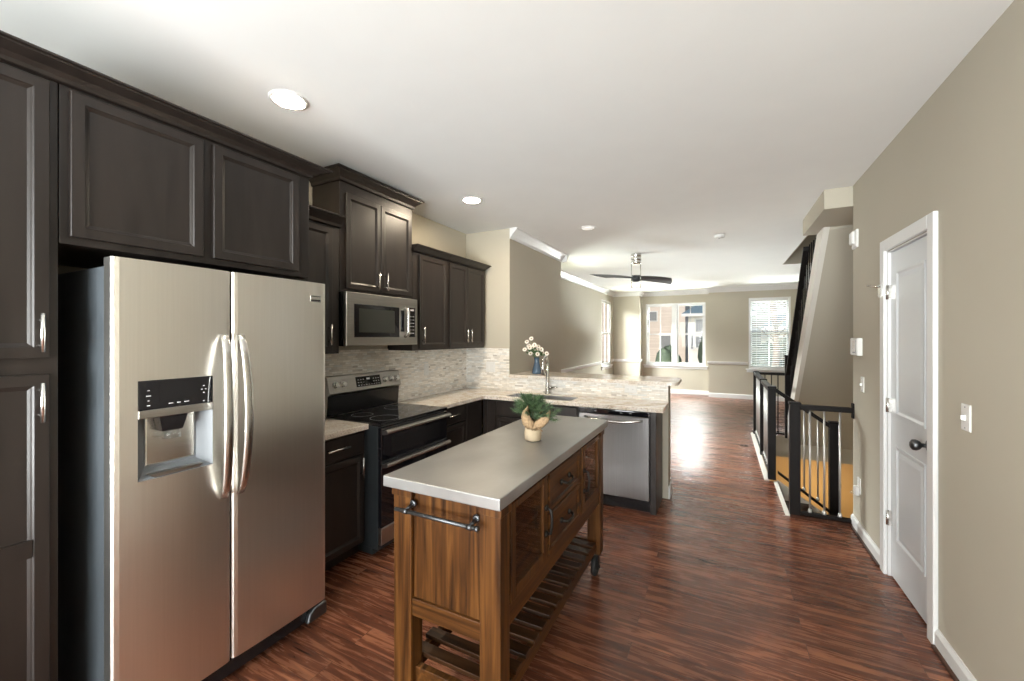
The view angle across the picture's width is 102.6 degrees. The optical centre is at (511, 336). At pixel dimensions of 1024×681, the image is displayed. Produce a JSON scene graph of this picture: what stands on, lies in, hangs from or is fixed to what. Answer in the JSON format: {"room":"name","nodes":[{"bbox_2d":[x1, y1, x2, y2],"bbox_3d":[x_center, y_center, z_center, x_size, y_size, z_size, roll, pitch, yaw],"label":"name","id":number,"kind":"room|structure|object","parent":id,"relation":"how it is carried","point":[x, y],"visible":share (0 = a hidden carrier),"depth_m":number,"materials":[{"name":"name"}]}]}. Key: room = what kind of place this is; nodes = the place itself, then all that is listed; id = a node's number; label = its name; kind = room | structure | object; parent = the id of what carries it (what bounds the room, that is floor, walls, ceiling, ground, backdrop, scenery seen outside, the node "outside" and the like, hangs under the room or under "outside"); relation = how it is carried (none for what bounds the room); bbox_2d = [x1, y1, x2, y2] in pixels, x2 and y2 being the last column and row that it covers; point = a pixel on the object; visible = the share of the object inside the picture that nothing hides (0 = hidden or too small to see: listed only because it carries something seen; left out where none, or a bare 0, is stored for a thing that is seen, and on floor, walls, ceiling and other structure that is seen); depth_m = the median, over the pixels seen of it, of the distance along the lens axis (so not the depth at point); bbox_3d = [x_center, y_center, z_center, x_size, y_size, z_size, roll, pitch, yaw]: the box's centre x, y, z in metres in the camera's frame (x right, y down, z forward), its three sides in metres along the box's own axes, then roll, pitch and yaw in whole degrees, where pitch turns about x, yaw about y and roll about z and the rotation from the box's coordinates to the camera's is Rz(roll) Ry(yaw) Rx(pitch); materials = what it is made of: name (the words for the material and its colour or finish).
{"room":"kitchen","nodes":[
{"label":"kitchen","id":0,"kind":"room"},
{"bbox_2d":[58,182,612,417],"bbox_3d":[-0.326,0.152,5.363,0.070,2.735,14.250,0,0,27],"label":"wall","id":1,"kind":"structure","parent":0,"point":[581,306],"depth_m":8.32,"materials":[{"name":"beige paint"}]},
{"bbox_2d":[58,84,308,279],"bbox_3d":[-1.632,-0.603,1.999,0.668,0.555,0.970,0,0,27],"label":"upper cabinet","id":2,"kind":"object","parent":1,"relation":"attached to","point":[131,184],"visible":0.85,"depth_m":1.70,"materials":[{"name":"brown wood"}]},
{"bbox_2d":[0,30,332,178],"bbox_3d":[-1.714,-0.908,1.763,0.737,0.055,1.635,0,0,27],"label":"crown molding","id":3,"kind":"structure","parent":2,"relation":"on","point":[17,52],"depth_m":1.58,"materials":[{"name":"brown wood"}]},
{"bbox_2d":[296,205,345,353],"bbox_3d":[-1.433,-0.360,2.727,0.358,0.960,0.497,0,0,27],"label":"upper cabinet","id":4,"kind":"object","parent":1,"relation":"attached to","point":[324,225],"visible":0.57,"depth_m":2.79,"materials":[{"name":"brown wood"}]},
{"bbox_2d":[309,163,423,298],"bbox_3d":[-1.140,-0.754,3.288,0.368,0.864,0.906,0,0,27],"label":"upper cabinet","id":5,"kind":"object","parent":1,"relation":"attached to","point":[375,234],"visible":0.88,"depth_m":3.14,"materials":[{"name":"brown wood"}]},
{"bbox_2d":[339,291,416,345],"bbox_3d":[-1.120,-0.125,3.279,0.393,0.386,0.755,0,0,27],"label":"microwave","id":6,"kind":"object","parent":5,"relation":"attached to","point":[364,319],"visible":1,"depth_m":3.12,"materials":[{"name":"silver metal"}]},
{"bbox_2d":[325,348,465,417],"bbox_3d":[-1.122,0.365,3.721,0.010,0.510,2.540,0,0,27],"label":"backsplash","id":7,"kind":"structure","parent":1,"relation":"attached to","point":[447,367],"depth_m":3.99,"materials":[{"name":"tile"}]},
{"bbox_2d":[424,364,428,374],"bbox_3d":[-0.873,0.338,4.188,0.008,0.115,0.072,0,0,27],"label":"wall outlet","id":8,"kind":"object","parent":7,"relation":"attached to","point":[426,366],"visible":1,"depth_m":4.18,"materials":[{"name":"white plastic"}]},
{"bbox_2d":[388,244,451,350],"bbox_3d":[-0.855,-0.340,3.860,0.354,0.930,0.508,0,0,27],"label":"upper cabinet","id":9,"kind":"object","parent":1,"relation":"attached to","point":[429,265],"visible":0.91,"depth_m":3.78,"materials":[{"name":"brown wood"}]},
{"bbox_2d":[447,254,491,348],"bbox_3d":[-0.565,-0.340,4.428,0.354,0.930,0.763,0,0,27],"label":"upper cabinet","id":10,"kind":"object","parent":1,"relation":"attached to","point":[465,277],"visible":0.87,"depth_m":4.29,"materials":[{"name":"brown wood"}]},
{"bbox_2d":[561,361,601,372],"bbox_3d":[1.554,0.657,8.923,0.030,0.070,3.000,0,0,27],"label":"trim","id":11,"kind":"structure","parent":1,"relation":"attached to","point":[600,362],"depth_m":8.72,"materials":[{"name":"white paint"}]},
{"bbox_2d":[561,270,615,296],"bbox_3d":[1.553,-1.157,8.856,0.090,0.115,5.720,0,0,27],"label":"trim","id":12,"kind":"structure","parent":1,"relation":"attached to","point":[564,275],"depth_m":8.91,"materials":[{"name":"white paint"}]},
{"bbox_2d":[601,299,612,369],"bbox_3d":[2.468,-0.048,10.758,0.105,1.785,1.080,0,0,27],"label":"window","id":13,"kind":"structure","parent":1,"relation":"in","point":[606,365],"depth_m":11.13,"materials":[{"name":"white paint"}]},
{"bbox_2d":[0,0,1013,291],"bbox_3d":[1.752,-1.275,4.299,4.900,0.120,14.550,0,0,27],"label":"ceiling","id":14,"kind":"structure","parent":0,"point":[664,128],"depth_m":2.03,"materials":[{"name":"white paint"}]},
{"bbox_2d":[268,89,308,110],"bbox_3d":[-1.146,-1.208,2.106,0.184,0.015,0.184,0,0,27],"label":"recessed light","id":15,"kind":"object","parent":14,"relation":"in","point":[287,99],"visible":1,"depth_m":2.09,"materials":[{"name":"white plastic"}]},
{"bbox_2d":[462,196,481,203],"bbox_3d":[-0.355,-1.208,3.649,0.184,0.015,0.184,0,0,27],"label":"recessed light","id":16,"kind":"object","parent":14,"relation":"in","point":[471,200],"visible":1,"depth_m":3.62,"materials":[{"name":"white plastic"}]},
{"bbox_2d":[580,226,595,229],"bbox_3d":[0.849,-1.208,4.588,0.184,0.015,0.184,0,0,27],"label":"recessed light","id":17,"kind":"object","parent":14,"relation":"in","point":[582,227],"visible":1,"depth_m":4.56,"materials":[{"name":"white plastic"}]},
{"bbox_2d":[590,253,671,287],"bbox_3d":[1.827,-0.963,6.038,1.520,0.504,0.177,0,0,-24],"label":"ceiling fan","id":18,"kind":"object","parent":14,"relation":"hanging from","point":[635,257],"visible":1,"depth_m":6.02,"materials":[{"name":"silver metal"}]},
{"bbox_2d":[714,234,724,238],"bbox_3d":[2.481,-1.194,4.909,0.120,0.041,0.120,0,0,27],"label":"smoke detector","id":19,"kind":"object","parent":14,"relation":"attached to","point":[717,236],"visible":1,"depth_m":4.87,"materials":[{"name":"white plastic"}]},
{"bbox_2d":[466,228,560,434],"bbox_3d":[0.091,0.152,5.464,0.580,2.735,1.650,0,0,27],"label":"wall","id":20,"kind":"structure","parent":0,"point":[522,285],"depth_m":4.82,"materials":[{"name":"beige paint"}]},
{"bbox_2d":[466,348,509,390],"bbox_3d":[-0.287,0.378,4.726,0.580,0.485,0.010,0,0,27],"label":"backsplash","id":21,"kind":"structure","parent":20,"relation":"attached to","point":[477,377],"depth_m":4.72,"materials":[{"name":"tile"}]},
{"bbox_2d":[486,362,494,371],"bbox_3d":[-0.247,0.348,4.694,0.118,0.118,0.009,0,0,27],"label":"wall outlet","id":22,"kind":"object","parent":21,"relation":"attached to","point":[490,366],"visible":1,"depth_m":4.69,"materials":[{"name":"white plastic"}]},
{"bbox_2d":[510,227,566,262],"bbox_3d":[0.410,-1.157,5.352,0.090,0.115,1.740,0,0,27],"label":"trim","id":23,"kind":"structure","parent":20,"relation":"attached to","point":[518,235],"depth_m":5.13,"materials":[{"name":"white paint"}]},
{"bbox_2d":[562,254,568,261],"bbox_3d":[0.528,-1.157,6.218,0.670,0.115,0.090,0,0,27],"label":"trim","id":24,"kind":"structure","parent":20,"relation":"attached to","point":[565,259],"depth_m":6.04,"materials":[{"name":"white paint"}]},
{"bbox_2d":[221,393,952,680],"bbox_3d":[1.752,1.655,4.299,4.900,0.270,14.550,0,0,27],"label":"floor","id":25,"kind":"structure","parent":0,"point":[720,584],"depth_m":2.33,"materials":[{"name":"brown wood"}]},
{"bbox_2d":[0,61,57,680],"bbox_3d":[-1.970,0.320,1.300,0.704,2.400,0.578,0,0,27],"label":"pantry cabinet","id":26,"kind":"object","parent":25,"relation":"on","point":[28,101],"visible":1,"depth_m":1.35,"materials":[{"name":"brown wood"}]},
{"bbox_2d":[58,256,326,680],"bbox_3d":[-1.510,0.619,1.984,0.844,1.803,0.876,0,0,27],"label":"refrigerator","id":27,"kind":"object","parent":25,"relation":"on","point":[191,399],"visible":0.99,"depth_m":1.65,"materials":[{"name":"grey metal"}]},
{"bbox_2d":[325,430,364,570],"bbox_3d":[-1.343,1.083,2.717,0.529,0.875,0.552,0,0,27],"label":"base cabinet","id":28,"kind":"object","parent":25,"relation":"on","point":[344,455],"visible":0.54,"depth_m":2.70,"materials":[{"name":"brown wood"}]},
{"bbox_2d":[325,418,368,439],"bbox_3d":[-1.345,0.626,2.719,0.503,0.038,0.553,0,0,27],"label":"countertop","id":29,"kind":"structure","parent":28,"relation":"on","point":[334,428],"depth_m":2.76,"materials":[{"name":"beige stone"}]},
{"bbox_2d":[325,370,450,554],"bbox_3d":[-0.972,0.912,3.269,0.665,1.215,0.761,0,0,27],"label":"range","id":30,"kind":"object","parent":25,"relation":"on","point":[398,435],"visible":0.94,"depth_m":3.07,"materials":[{"name":"metal"}]},
{"bbox_2d":[328,403,446,426],"bbox_3d":[-0.960,0.611,3.263,0.537,0.022,0.761,0,0,27],"label":"cooktop","id":31,"kind":"object","parent":30,"relation":"in","point":[397,414],"depth_m":3.19,"materials":[{"name":"black glass"}]},
{"bbox_2d":[444,400,481,448],"bbox_3d":[-0.685,1.083,4.000,0.529,0.875,0.795,0,0,27],"label":"base cabinet","id":32,"kind":"object","parent":25,"relation":"on","point":[464,424],"visible":0.23,"depth_m":3.94,"materials":[{"name":"brown wood"}]},
{"bbox_2d":[393,388,668,412],"bbox_3d":[0.186,0.626,3.791,2.251,0.038,1.219,0,0,27],"label":"countertop","id":33,"kind":"structure","parent":32,"relation":"on","point":[454,398],"depth_m":3.89,"materials":[{"name":"beige stone"}]},
{"bbox_2d":[510,393,576,400],"bbox_3d":[0.306,0.716,4.152,0.694,0.202,0.274,0,0,27],"label":"sink","id":34,"kind":"object","parent":33,"relation":"in","point":[517,394],"visible":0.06,"depth_m":4.23,"materials":[{"name":"metal"}]},
{"bbox_2d":[541,355,557,394],"bbox_3d":[0.373,0.400,4.221,0.146,0.414,0.218,0,0,27],"label":"kitchen faucet","id":35,"kind":"object","parent":33,"relation":"on","point":[547,387],"visible":1,"depth_m":4.29,"materials":[{"name":"silver metal"}]},
{"bbox_2d":[383,414,607,680],"bbox_3d":[0.064,1.030,2.119,0.530,0.980,1.466,0,0,27],"label":"kitchen cart","id":36,"kind":"object","parent":25,"relation":"on","point":[480,523],"visible":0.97,"depth_m":1.61,"materials":[{"name":"wood"}]},
{"bbox_2d":[511,391,561,441],"bbox_3d":[0.124,0.405,2.132,0.287,0.269,0.259,0,0,17],"label":"potted plant","id":37,"kind":"object","parent":36,"relation":"on","point":[533,423],"visible":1,"depth_m":2.10,"materials":[{"name":"green plant"}]},
{"bbox_2d":[524,428,541,441],"bbox_3d":[0.109,0.505,2.139,0.090,0.070,0.089,0,0,27],"label":"pot","id":38,"kind":"object","parent":37,"relation":"on","point":[531,434],"depth_m":2.10,"materials":[{"name":"beige ceramic"}]},
{"bbox_2d":[483,399,578,433],"bbox_3d":[0.238,1.083,4.194,1.030,0.875,0.454,0,0,27],"label":"base cabinet","id":39,"kind":"object","parent":25,"relation":"on","point":[497,414],"visible":0.09,"depth_m":4.15,"materials":[{"name":"brown wood"}]},
{"bbox_2d":[579,407,649,511],"bbox_3d":[0.978,1.084,3.804,0.628,0.872,0.474,0,0,27],"label":"dishwasher","id":40,"kind":"object","parent":25,"relation":"on","point":[626,438],"visible":0.74,"depth_m":3.59,"materials":[{"name":"silver metal"}]},
{"bbox_2d":[650,412,661,515],"bbox_3d":[1.296,1.083,3.672,0.048,0.875,0.418,0,0,27],"label":"end panel","id":41,"kind":"object","parent":25,"relation":"on","point":[655,418],"visible":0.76,"depth_m":3.50,"materials":[{"name":"brown wood"}]},
{"bbox_2d":[751,432,768,480],"bbox_3d":[3.221,1.509,5.361,0.045,0.022,2.320,0,0,27],"label":"trim","id":42,"kind":"structure","parent":25,"relation":"on","point":[762,465],"depth_m":5.04,"materials":[{"name":"paint"}]},
{"bbox_2d":[753,371,784,479],"bbox_3d":[3.392,1.008,5.240,0.411,0.977,2.340,0,0,27],"label":"stair railing","id":43,"kind":"object","parent":42,"relation":"on","point":[764,393],"visible":1,"depth_m":4.96,"materials":[{"name":"black metal"}]},
{"bbox_2d":[774,481,789,515],"bbox_3d":[2.543,1.514,3.877,0.032,0.012,0.900,0,0,27],"label":"trim","id":44,"kind":"structure","parent":25,"relation":"on","point":[779,492],"depth_m":3.79,"materials":[{"name":"paint"}]},
{"bbox_2d":[755,435,852,464],"bbox_3d":[4.438,1.664,6.033,1.500,0.312,0.013,0,0,27],"label":"trim","id":45,"kind":"structure","parent":25,"relation":"attached to","point":[782,443],"depth_m":6.04,"materials":[{"name":"beige paint"}]},
{"bbox_2d":[788,225,852,449],"bbox_3d":[4.076,0.336,4.867,1.079,2.786,2.620,0,0,27],"label":"wall","id":46,"kind":"structure","parent":25,"relation":"on","point":[823,375],"depth_m":4.77,"materials":[{"name":"beige paint"}]},
{"bbox_2d":[784,235,816,437],"bbox_3d":[3.642,0.219,5.198,0.076,2.599,2.183,0,0,27],"label":"stair railing","id":47,"kind":"object","parent":46,"relation":"attached to","point":[804,276],"visible":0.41,"depth_m":5.31,"materials":[{"name":"black wood"}]},
{"bbox_2d":[931,644,958,680],"bbox_3d":[0.866,1.512,-0.320,0.014,0.016,5.220,0,0,27],"label":"molding","id":48,"kind":"structure","parent":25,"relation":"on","point":[939,655],"depth_m":1.89,"materials":[{"name":"white wood"}]},
{"bbox_2d":[613,296,641,375],"bbox_3d":[3.235,0.152,11.455,0.715,2.735,0.440,0,0,27],"label":"wall","id":49,"kind":"structure","parent":0,"point":[627,310],"depth_m":11.26,"materials":[{"name":"beige paint"}]},
{"bbox_2d":[614,359,640,361],"bbox_3d":[3.141,0.657,11.239,0.745,0.070,0.030,0,0,27],"label":"trim","id":50,"kind":"structure","parent":49,"relation":"attached to","point":[618,360],"depth_m":11.21,"materials":[{"name":"white paint"}]},
{"bbox_2d":[614,291,642,296],"bbox_3d":[3.154,-1.157,11.198,0.805,0.115,0.090,0,0,27],"label":"trim","id":51,"kind":"structure","parent":49,"relation":"attached to","point":[635,293],"depth_m":11.19,"materials":[{"name":"white paint"}]},
{"bbox_2d":[662,386,670,498],"bbox_3d":[0.760,0.989,4.299,1.673,1.062,0.185,0,0,27],"label":"wall","id":52,"kind":"structure","parent":0,"point":[666,416],"depth_m":3.85,"materials":[{"name":"beige paint"}]},
{"bbox_2d":[509,378,667,401],"bbox_3d":[0.715,0.539,4.212,1.673,0.162,0.010,0,0,27],"label":"backsplash","id":53,"kind":"structure","parent":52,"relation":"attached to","point":[580,388],"depth_m":4.16,"materials":[{"name":"tile"}]},
{"bbox_2d":[625,385,636,392],"bbox_3d":[1.150,0.512,3.979,0.115,0.072,0.008,0,0,27],"label":"wall outlet","id":54,"kind":"object","parent":53,"relation":"attached to","point":[628,388],"visible":1,"depth_m":3.98,"materials":[{"name":"white plastic"}]},
{"bbox_2d":[509,371,681,385],"bbox_3d":[0.863,0.441,4.405,1.759,0.034,0.532,0,0,27],"label":"bar","id":55,"kind":"object","parent":52,"relation":"on","point":[607,378],"visible":1,"depth_m":4.24,"materials":[{"name":"beige stone"}]},
{"bbox_2d":[532,357,540,373],"bbox_3d":[0.282,0.331,4.664,0.112,0.185,0.112,0,0,27],"label":"flower vase","id":56,"kind":"object","parent":55,"relation":"on","point":[536,369],"visible":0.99,"depth_m":4.63,"materials":[{"name":"blue glass"}]},
{"bbox_2d":[668,480,671,498],"bbox_3d":[0.770,1.462,4.302,1.689,0.115,0.201,0,0,27],"label":"baseboard","id":57,"kind":"structure","parent":52,"relation":"attached to","point":[670,484],"depth_m":3.85,"materials":[{"name":"white paint"}]},
{"bbox_2d":[642,294,708,390],"bbox_3d":[4.372,0.152,11.041,1.685,2.735,0.140,0,0,27],"label":"wall","id":58,"kind":"structure","parent":0,"point":[692,379],"depth_m":10.88,"materials":[{"name":"beige paint"}]},
{"bbox_2d":[642,289,707,296],"bbox_3d":[4.319,-1.157,10.939,1.685,0.115,0.090,0,0,27],"label":"trim","id":59,"kind":"structure","parent":58,"relation":"attached to","point":[702,291],"depth_m":10.93,"materials":[{"name":"white paint"}]},
{"bbox_2d":[643,302,707,369],"bbox_3d":[4.372,-0.018,11.004,1.610,1.745,0.165,0,0,27],"label":"window","id":60,"kind":"structure","parent":58,"relation":"in","point":[675,364],"depth_m":10.99,"materials":[{"name":"white paint"}]},
{"bbox_2d":[671,389,708,394],"bbox_3d":[4.336,1.465,10.972,1.685,0.110,0.016,0,0,27],"label":"baseboard","id":61,"kind":"structure","parent":58,"relation":"attached to","point":[678,391],"depth_m":10.78,"materials":[{"name":"white paint"}]},
{"bbox_2d":[709,289,796,396],"bbox_3d":[6.099,0.152,9.988,2.350,2.735,0.440,0,0,27],"label":"wall","id":62,"kind":"structure","parent":0,"point":[728,311],"depth_m":10.08,"materials":[{"name":"beige paint"}]},
{"bbox_2d":[707,361,747,364],"bbox_3d":[5.313,0.657,10.126,0.885,0.070,0.030,0,0,27],"label":"trim","id":63,"kind":"structure","parent":62,"relation":"attached to","point":[708,362],"depth_m":10.11,"materials":[{"name":"white paint"}]},
{"bbox_2d":[709,393,784,401],"bbox_3d":[5.950,1.465,9.808,2.250,0.110,0.016,0,0,27],"label":"baseboard","id":64,"kind":"structure","parent":62,"relation":"attached to","point":[719,395],"depth_m":10.05,"materials":[{"name":"white paint"}]},
{"bbox_2d":[705,284,797,292],"bbox_3d":[5.894,-1.157,9.795,2.340,0.115,0.090,0,0,27],"label":"trim","id":65,"kind":"structure","parent":62,"relation":"attached to","point":[779,286],"depth_m":9.84,"materials":[{"name":"white paint"}]},
{"bbox_2d":[746,297,790,372],"bbox_3d":[6.127,-0.033,9.768,0.970,1.795,0.165,0,0,27],"label":"window","id":66,"kind":"structure","parent":62,"relation":"in","point":[751,369],"depth_m":9.75,"materials":[{"name":"white paint"}]},
{"bbox_2d":[751,298,787,367],"bbox_3d":[6.121,-0.073,9.757,0.760,1.634,0.043,0,0,27],"label":"window blind","id":67,"kind":"object","parent":66,"relation":"attached to","point":[784,299],"visible":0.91,"depth_m":9.75,"materials":[{"name":"white paint"}]},
{"bbox_2d":[783,235,815,264],"bbox_3d":[5.041,-2.148,6.694,1.030,1.864,0.012,0,0,27],"label":"wall","id":68,"kind":"structure","parent":0,"point":[795,258],"depth_m":6.81,"materials":[{"name":"beige paint"}]},
{"bbox_2d":[762,456,852,517],"bbox_3d":[4.880,3.105,6.994,1.590,2.630,0.100,0,0,27],"label":"wall","id":69,"kind":"structure","parent":0,"point":[782,463],"depth_m":6.81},
{"bbox_2d":[803,186,852,235],"bbox_3d":[3.344,-1.133,3.565,1.198,0.162,1.005,0,0,27],"label":"ceiling","id":70,"kind":"structure","parent":0,"point":[833,207],"depth_m":3.54,"materials":[{"name":"beige paint"}]},
{"bbox_2d":[853,0,1023,680],"bbox_3d":[1.275,0.152,0.296,0.120,2.735,6.690,0,0,27],"label":"wall","id":71,"kind":"structure","parent":0,"point":[960,157],"depth_m":1.72,"materials":[{"name":"beige paint"}]},
{"bbox_2d":[790,514,851,526],"bbox_3d":[2.554,1.509,3.394,0.428,0.022,0.080,0,0,27],"label":"trim","id":72,"kind":"structure","parent":71,"relation":"attached to","point":[791,515],"depth_m":3.36,"materials":[{"name":"black wood"}]},
{"bbox_2d":[788,401,854,522],"bbox_3d":[2.552,1.028,3.399,0.434,0.985,0.088,0,0,27],"label":"stair railing","id":73,"kind":"object","parent":72,"relation":"on","point":[795,407],"visible":0.92,"depth_m":3.43,"materials":[{"name":"black metal"}]},
{"bbox_2d":[849,229,858,249],"bbox_3d":[2.693,-0.765,3.233,0.034,0.140,0.120,0,0,27],"label":"sensor","id":74,"kind":"object","parent":71,"relation":"attached to","point":[854,235],"visible":1,"depth_m":3.21,"materials":[{"name":"white plastic"}]},
{"bbox_2d":[850,338,861,355],"bbox_3d":[2.660,0.079,3.171,0.036,0.133,0.180,0,0,27],"label":"thermostat","id":75,"kind":"object","parent":71,"relation":"attached to","point":[855,343],"visible":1,"depth_m":3.10,"materials":[{"name":"white plastic"}]},
{"bbox_2d":[857,477,860,494],"bbox_3d":[2.666,1.145,3.151,0.008,0.115,0.072,0,0,27],"label":"wall outlet","id":76,"kind":"object","parent":71,"relation":"attached to","point":[858,478],"visible":0.93,"depth_m":3.13,"materials":[{"name":"white plastic"}]},
{"bbox_2d":[850,485,858,495],"bbox_3d":[2.640,1.185,3.165,0.050,0.060,0.060,0,0,27],"label":"plug","id":77,"kind":"object","parent":76,"relation":"attached to","point":[855,487],"visible":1,"depth_m":3.14,"materials":[{"name":"white plastic"}]},
{"bbox_2d":[859,376,863,392],"bbox_3d":[2.621,0.360,3.077,0.020,0.115,0.072,0,0,27],"label":"light switch","id":78,"kind":"object","parent":71,"relation":"attached to","point":[861,384],"visible":1,"depth_m":3.06,"materials":[{"name":"white plastic"}]},
{"bbox_2d":[850,525,879,567],"bbox_3d":[2.569,1.512,3.004,0.014,0.016,0.690,0,0,27],"label":"trim","id":79,"kind":"structure","parent":71,"relation":"attached to","point":[851,526],"depth_m":2.93,"materials":[{"name":"white wood"}]},
{"bbox_2d":[851,513,879,564],"bbox_3d":[2.580,1.472,2.994,0.016,0.095,0.698,0,0,27],"label":"baseboard","id":80,"kind":"structure","parent":71,"relation":"attached to","point":[873,548],"depth_m":2.96,"materials":[{"name":"white paint"}]},
{"bbox_2d":[867,211,937,644],"bbox_3d":[2.285,0.453,2.351,0.196,2.135,0.817,0,0,27],"label":"door","id":81,"kind":"structure","parent":71,"relation":"in","point":[911,291],"depth_m":2.31,"materials":[{"name":"paint"}]},
{"bbox_2d":[934,629,976,680],"bbox_3d":[0.881,1.472,-0.325,0.016,0.095,5.225,0,0,27],"label":"baseboard","id":82,"kind":"structure","parent":71,"relation":"attached to","point":[954,661],"depth_m":1.85,"materials":[{"name":"white paint"}]},
{"bbox_2d":[960,403,970,432],"bbox_3d":[1.953,0.350,1.773,0.020,0.115,0.072,0,0,27],"label":"light switch","id":83,"kind":"object","parent":71,"relation":"attached to","point":[965,416],"visible":1,"depth_m":1.76,"materials":[{"name":"white plastic"}]},
{"bbox_3d":[3.916,4.420,5.067,1.750,0.100,4.410,0,0,27],"label":"floor","id":84,"kind":"structure","parent":0,"visible":0},
{"bbox_2d":[777,480,821,513],"bbox_3d":[3.802,2.930,4.733,1.446,2.860,3.509,0,0,27],"label":"staircase","id":85,"kind":"structure","parent":84,"relation":"on","point":[784,489],"depth_m":4.20,"materials":[{"name":"paint"}]},
{"bbox_2d":[776,388,838,515],"bbox_3d":[3.036,1.308,4.220,0.552,1.529,0.085,0,0,27],"label":"stair railing","id":86,"kind":"object","parent":85,"relation":"attached to","point":[833,426],"visible":0.66,"depth_m":4.10,"materials":[{"name":"black metal"}]},
{"label":"outside","id":87,"kind":"structure","parent":0,"visible":0},
{"bbox_3d":[14.816,2.520,28.926,120.000,0.200,115.000,0,0,27],"label":"lawn","id":88,"kind":"structure","parent":87,"visible":0},
{"bbox_2d":[602,303,689,362],"bbox_3d":[12.509,-3.080,43.012,11.750,11.000,8.730,0,0,27],"label":"house","id":89,"kind":"structure","parent":88,"relation":"on","point":[654,312],"depth_m":37.99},
{"bbox_2d":[655,345,681,362],"bbox_3d":[6.786,1.403,17.869,1.237,2.122,1.112,0,0,-36],"label":"shrub","id":90,"kind":"object","parent":88,"relation":"on","point":[666,352],"visible":0.3,"depth_m":17.56,"materials":[{"name":"green plant"}]},
{"bbox_2d":[698,332,702,362],"bbox_3d":[12.214,0.890,25.838,0.857,3.060,0.950,0,0,-37],"label":"shrub","id":91,"kind":"object","parent":88,"relation":"on","point":[700,349],"visible":0.1,"depth_m":25.80,"materials":[{"name":"green plant"}]},
{"bbox_2d":[681,305,755,362],"bbox_3d":[16.594,-0.455,33.055,4.900,5.750,6.930,0,0,27],"label":"house","id":92,"kind":"structure","parent":88,"relation":"on","point":[696,311],"depth_m":31.07,"materials":[{"name":"beige"}]},
{"bbox_2d":[752,341,780,365],"bbox_3d":[9.811,1.297,16.267,1.478,2.246,1.267,0,0,27],"label":"shrub","id":93,"kind":"object","parent":88,"relation":"on","point":[767,341],"visible":0.2,"depth_m":15.94,"materials":[{"name":"green plant"}]},
{"bbox_2d":[752,301,786,365],"bbox_3d":[9.433,-0.927,13.986,2.938,6.706,3.307,0,0,-35],"label":"bare tree","id":94,"kind":"object","parent":88,"relation":"on","point":[756,301],"visible":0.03,"depth_m":14.33,"materials":[{"name":"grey plant"}]},
{"bbox_2d":[760,315,786,343],"bbox_3d":[24.775,0.320,32.797,8.500,4.200,7.730,0,0,27],"label":"house","id":95,"kind":"structure","parent":88,"relation":"on","point":[778,315],"depth_m":32.39,"materials":[{"name":"white"}]},
{"bbox_2d":[779,338,786,364],"bbox_3d":[11.291,1.209,16.848,1.247,2.422,1.533,0,0,27],"label":"shrub","id":96,"kind":"object","parent":88,"relation":"on","point":[779,338],"visible":0.11,"depth_m":16.48,"materials":[{"name":"green plant"}]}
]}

